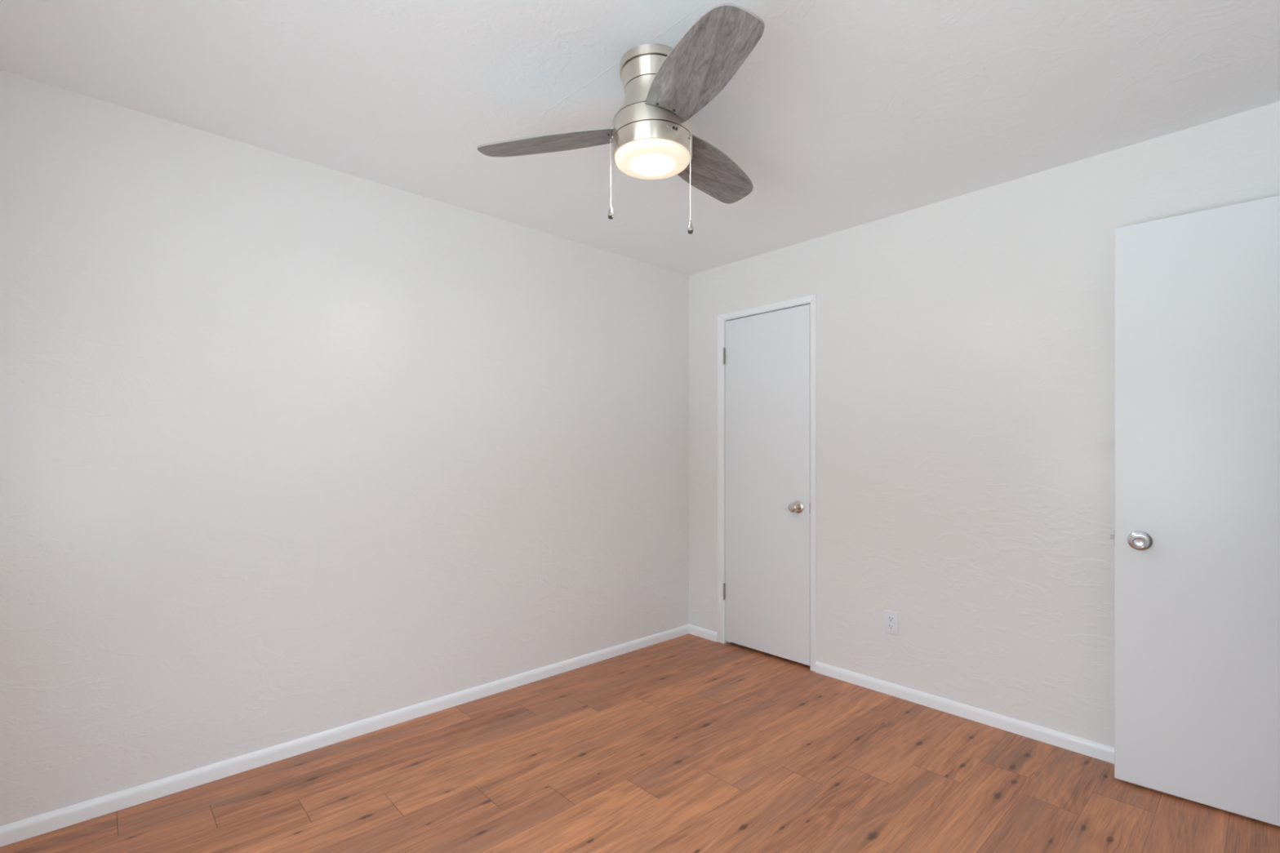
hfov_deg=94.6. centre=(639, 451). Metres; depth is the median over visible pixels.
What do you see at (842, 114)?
ceiling
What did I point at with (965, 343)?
wall
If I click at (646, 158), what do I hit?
diffuser
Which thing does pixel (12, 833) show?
baseboard
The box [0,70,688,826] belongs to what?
wall
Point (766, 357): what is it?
door
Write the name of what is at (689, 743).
floor
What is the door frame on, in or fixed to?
attached to the wall at (965, 343)
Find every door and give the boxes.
[723,304,810,666]
[1110,195,1279,826]
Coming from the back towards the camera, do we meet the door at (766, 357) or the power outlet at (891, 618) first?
the door at (766, 357)
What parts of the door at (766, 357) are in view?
knob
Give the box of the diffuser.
[614,137,689,179]
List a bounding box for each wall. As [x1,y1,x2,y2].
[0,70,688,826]
[688,101,1279,747]
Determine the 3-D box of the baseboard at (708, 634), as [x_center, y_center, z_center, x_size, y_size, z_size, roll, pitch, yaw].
[0.409,1.190,3.867,0.012,0.059,0.250,0,0,-43]
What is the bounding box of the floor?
[0,633,1279,852]
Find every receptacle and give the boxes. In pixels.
[887,616,894,622]
[887,623,894,630]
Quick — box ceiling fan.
[476,3,764,234]
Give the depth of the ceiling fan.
1.71 m
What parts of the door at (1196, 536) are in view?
knob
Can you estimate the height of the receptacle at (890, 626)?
0.028 m
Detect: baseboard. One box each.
[0,624,688,847]
[688,624,717,642]
[814,661,1114,764]
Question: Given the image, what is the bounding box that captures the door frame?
[717,293,816,671]
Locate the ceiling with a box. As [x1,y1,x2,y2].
[0,0,1279,275]
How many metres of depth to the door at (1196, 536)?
2.03 m
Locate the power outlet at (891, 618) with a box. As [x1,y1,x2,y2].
[884,610,897,635]
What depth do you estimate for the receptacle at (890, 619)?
2.95 m
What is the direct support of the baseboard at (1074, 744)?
attached to the wall at (965, 343)

